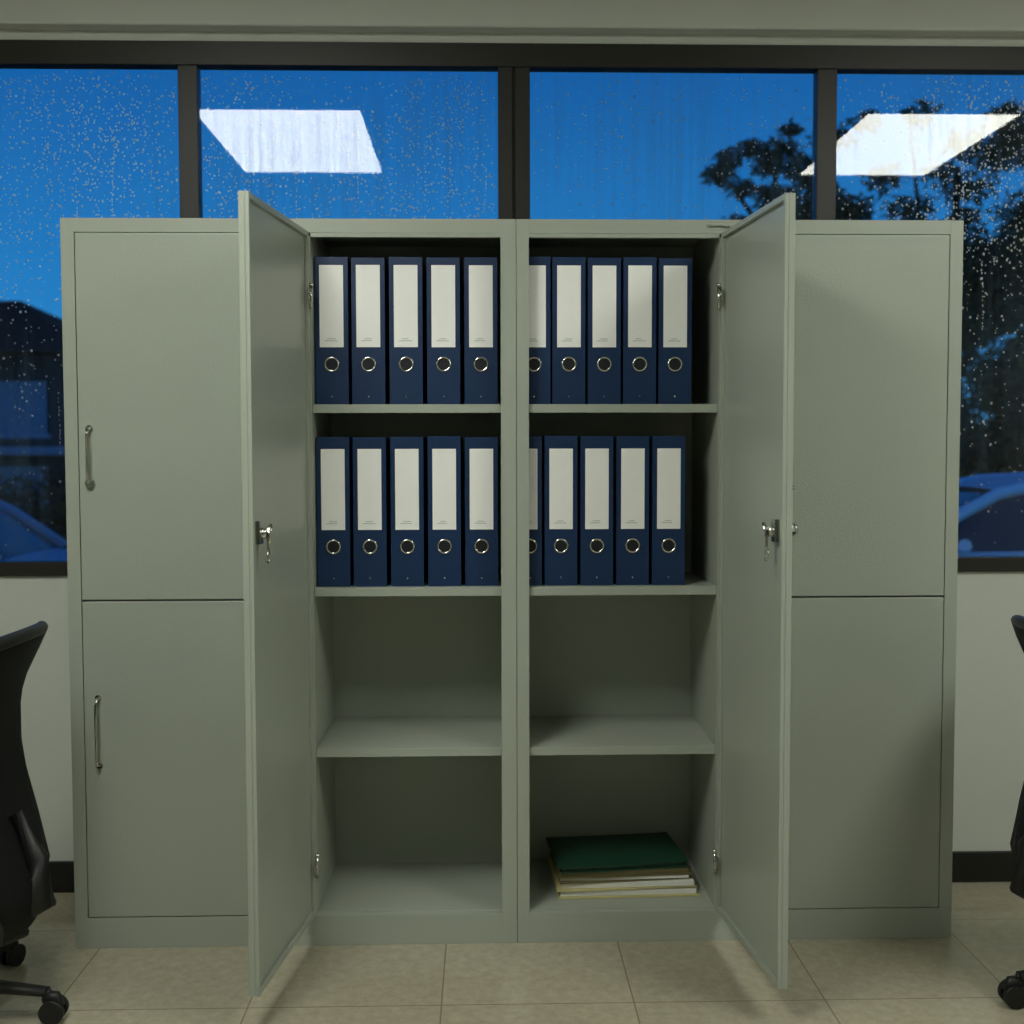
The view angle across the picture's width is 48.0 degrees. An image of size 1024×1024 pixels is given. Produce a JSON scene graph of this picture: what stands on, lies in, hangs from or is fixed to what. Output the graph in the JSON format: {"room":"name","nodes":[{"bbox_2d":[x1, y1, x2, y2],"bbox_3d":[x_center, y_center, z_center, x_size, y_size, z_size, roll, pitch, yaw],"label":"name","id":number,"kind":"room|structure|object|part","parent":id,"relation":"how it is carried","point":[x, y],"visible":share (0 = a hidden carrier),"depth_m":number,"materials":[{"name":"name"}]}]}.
{"room":"back office","nodes":[
{"label":"back office","id":0,"kind":"room"},
{"bbox_2d":[0,882,1023,1023],"bbox_3d":[0.077,1.261,0.389,6.000,0.100,5.980,0,3,-1],"label":"floor","id":1,"kind":"structure","parent":0,"point":[955,979],"depth_m":2.68,"materials":[{"name":"beige tile"}]},
{"bbox_2d":[0,621,68,1023],"bbox_3d":[-1.272,0.677,2.469,0.605,0.861,0.627,0,3,-1],"label":"office chair","id":2,"kind":"object","parent":1,"relation":"on","point":[26,890],"visible":1,"depth_m":2.47,"materials":[{"name":"black"}]},
{"bbox_3d":[-1.092,0.588,2.469,0.139,0.634,0.445,0,3,-1],"label":"backrest","id":3,"kind":"part","parent":2,"relation":"part of","materials":[{"name":"black fabric"}]},
{"bbox_3d":[-1.094,0.583,2.468,0.152,0.674,0.477,0,3,-1],"label":"frame","id":4,"kind":"part","parent":2,"relation":"part of","materials":[{"name":"black plastic"}]},
{"bbox_2d":[60,191,516,996],"bbox_3d":[-0.538,0.189,2.796,1.100,1.800,0.803,0,3,-1],"label":"storage cabinet","id":5,"kind":"object","parent":1,"relation":"on","point":[269,760],"visible":0.98,"depth_m":2.83,"materials":[{"name":"silver metal"}]},
{"bbox_3d":[-1.028,-0.135,2.790,0.022,0.152,0.029,0,3,-1],"label":"handle","id":6,"kind":"part","parent":5,"relation":"part of","materials":[{"name":"silver metal"}]},
{"bbox_3d":[-1.019,0.543,2.825,0.015,0.183,0.028,0,3,-1],"label":"handle","id":7,"kind":"part","parent":5,"relation":"part of","materials":[{"name":"silver metal"}]},
{"bbox_3d":[-0.790,-0.231,2.814,0.532,0.892,0.020,0,3,-1],"label":"door","id":8,"kind":"part","parent":5,"relation":"part of","materials":[{"name":"grey metal"}]},
{"bbox_3d":[-0.788,0.613,2.856,0.532,0.790,0.020,0,3,-1],"label":"door","id":9,"kind":"part","parent":5,"relation":"part of","materials":[{"name":"grey metal"}]},
{"bbox_2d":[314,257,497,403],"bbox_3d":[-0.266,-0.456,2.993,0.452,0.364,0.292,0,3,-1],"label":"binders","id":10,"kind":"object","parent":5,"relation":"in","point":[385,334],"visible":0.97,"depth_m":2.85,"materials":[{"name":"cardboard"}]},
{"bbox_2d":[316,436,497,586],"bbox_3d":[-0.265,-0.009,3.015,0.452,0.376,0.291,0,3,-1],"label":"binders","id":11,"kind":"object","parent":5,"relation":"in","point":[389,509],"visible":1,"depth_m":2.88,"materials":[{"name":"paper"}]},
{"bbox_2d":[516,193,963,988],"bbox_3d":[0.564,0.185,2.824,1.101,1.800,0.803,0,3,-1],"label":"storage cabinet","id":12,"kind":"object","parent":1,"relation":"on","point":[784,712],"visible":0.95,"depth_m":2.87,"materials":[{"name":"silver metal"}]},
{"bbox_2d":[529,436,684,585],"bbox_3d":[0.221,-0.010,3.028,0.421,0.376,0.292,0,3,-1],"label":"binders","id":13,"kind":"object","parent":12,"relation":"in","point":[604,510],"visible":0.91,"depth_m":2.89,"materials":[{"name":"cardboard"}]},
{"bbox_2d":[529,257,691,403],"bbox_3d":[0.227,-0.459,3.005,0.434,0.366,0.292,0,3,-1],"label":"binders","id":14,"kind":"object","parent":12,"relation":"in","point":[602,330],"visible":0.87,"depth_m":2.87,"materials":[{"name":"cardboard"}]},
{"bbox_2d":[546,832,699,898],"bbox_3d":[0.291,0.951,3.108,0.390,0.082,0.276,0,3,-1],"label":"folders","id":15,"kind":"object","parent":12,"relation":"in","point":[644,864],"visible":1,"depth_m":3.00,"materials":[{"name":"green paper"}]},
{"bbox_3d":[0.813,0.608,2.897,0.534,0.790,0.020,0,3,-1],"label":"door","id":16,"kind":"part","parent":12,"relation":"part of","materials":[{"name":"grey metal"}]},
{"bbox_3d":[0.811,-0.236,2.854,0.534,0.892,0.020,0,3,-1],"label":"door","id":17,"kind":"part","parent":12,"relation":"part of","materials":[{"name":"grey metal"}]},
{"bbox_2d":[997,615,1023,1009],"bbox_3d":[1.391,0.668,2.546,0.605,0.861,0.627,0,3,-1],"label":"office chair","id":18,"kind":"object","parent":1,"relation":"on","point":[1010,989],"visible":1,"depth_m":2.55,"materials":[{"name":"black"}]},
{"bbox_3d":[1.212,0.575,2.536,0.152,0.674,0.477,0,3,-1],"label":"frame","id":19,"kind":"part","parent":18,"relation":"part of","materials":[{"name":"black plastic"}]},
{"bbox_3d":[1.210,0.580,2.537,0.139,0.634,0.445,0,3,-1],"label":"backrest","id":20,"kind":"part","parent":18,"relation":"part of","materials":[{"name":"black fabric"}]},
{"bbox_2d":[0,30,1023,860],"bbox_3d":[0.000,-0.237,3.266,6.000,2.600,0.120,0,3,-1],"label":"wall","id":21,"kind":"structure","parent":0,"point":[989,685],"depth_m":3.23,"materials":[{"name":"paint"}]},
{"bbox_2d":[0,40,1023,575],"bbox_3d":[0.000,-0.556,3.205,5.200,1.459,0.050,0,3,-1],"label":"frame","id":22,"kind":"object","parent":21,"relation":"attached to","point":[513,62],"visible":0.47,"depth_m":3.16,"materials":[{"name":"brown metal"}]},
{"bbox_2d":[0,0,1023,36],"bbox_3d":[-0.001,-1.420,3.121,6.000,0.222,0.050,0,3,-1],"label":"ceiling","id":23,"kind":"structure","parent":21,"relation":"attached to","point":[979,18],"depth_m":3.10,"materials":[{"name":"paint"}]},
{"bbox_2d":[0,71,1023,544],"bbox_3d":[0.000,-0.549,3.203,5.086,1.324,0.002,0,3,-1],"label":"raindrops","id":24,"kind":"object","parent":21,"relation":"attached to","point":[128,75],"visible":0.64,"depth_m":3.17,"materials":[{"name":"liquid"}]},
{"bbox_2d":[49,851,1014,892],"bbox_3d":[0.004,1.021,3.263,6.000,0.088,0.012,0,3,-1],"label":"baseboard","id":25,"kind":"structure","parent":21,"relation":"attached to","point":[967,866],"depth_m":3.29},
{"label":"outside","id":26,"kind":"structure","parent":0,"visible":0},
{"bbox_3d":[-0.751,0.055,33.159,80.000,0.100,59.420,0,3,-1],"label":"ground","id":27,"kind":"structure","parent":26,"visible":0},
{"bbox_2d":[0,355,65,538],"bbox_3d":[-9.978,-0.966,20.064,6.500,3.300,5.000,0,3,-1],"label":"wall","id":28,"kind":"structure","parent":27,"relation":"on","point":[44,365],"depth_m":17.60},
{"bbox_2d":[0,381,48,514],"bbox_3d":[-9.915,-0.939,17.553,5.600,2.100,0.020,0,3,-1],"label":"windows","id":29,"kind":"structure","parent":28,"relation":"in","point":[36,405],"depth_m":17.58,"materials":[{"name":"blue glass"}]},
{"bbox_2d":[0,301,62,354],"bbox_3d":[-9.982,-3.088,19.956,7.500,1.150,6.200,0,3,-1],"label":"roof","id":30,"kind":"structure","parent":28,"relation":"on","point":[34,317],"depth_m":18.04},
{"bbox_2d":[0,381,64,504],"bbox_3d":[-9.909,-0.892,17.315,6.700,2.170,0.500,0,3,-1],"label":"trim","id":31,"kind":"structure","parent":28,"relation":"attached to","point":[5,450],"depth_m":17.14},
{"bbox_2d":[0,500,66,560],"bbox_3d":[-5.153,0.463,9.341,4.389,1.510,2.025,0,3,-1],"label":"car","id":32,"kind":"object","parent":27,"relation":"on","point":[39,543],"visible":0.1,"depth_m":9.58,"materials":[{"name":"blue paint"}]},
{"bbox_2d":[0,464,66,548],"bbox_3d":[-6.709,0.088,13.734,4.995,1.822,1.992,0,3,-3],"label":"shrub","id":33,"kind":"object","parent":27,"relation":"on","point":[44,516],"visible":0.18,"depth_m":13.41,"materials":[{"name":"green plant"}]},
{"bbox_2d":[698,117,836,219],"bbox_3d":[2.391,-1.267,10.856,1.287,4.784,0.749,0,3,-1],"label":"tree","id":34,"kind":"object","parent":27,"relation":"on","point":[804,175],"visible":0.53,"depth_m":10.71,"materials":[{"name":"green plant"}]},
{"bbox_2d":[792,97,1023,477],"bbox_3d":[5.498,-1.841,12.232,5.784,5.787,2.464,0,3,-1],"label":"street tree","id":35,"kind":"object","parent":27,"relation":"on","point":[981,457],"visible":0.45,"depth_m":11.75,"materials":[{"name":"green plant"}]},
{"bbox_2d":[958,472,1023,556],"bbox_3d":[4.266,0.432,9.577,4.389,1.510,2.025,0,3,-1],"label":"car","id":36,"kind":"object","parent":27,"relation":"on","point":[1003,525],"visible":0.08,"depth_m":8.88,"materials":[{"name":"blue paint"}]},
{"bbox_2d":[962,380,1022,472],"bbox_3d":[8.633,-0.511,16.079,9.083,3.586,2.578,0,3,-1],"label":"trees","id":37,"kind":"object","parent":27,"relation":"on","point":[969,390],"visible":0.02,"depth_m":16.18,"materials":[{"name":"green plant"}]}
]}

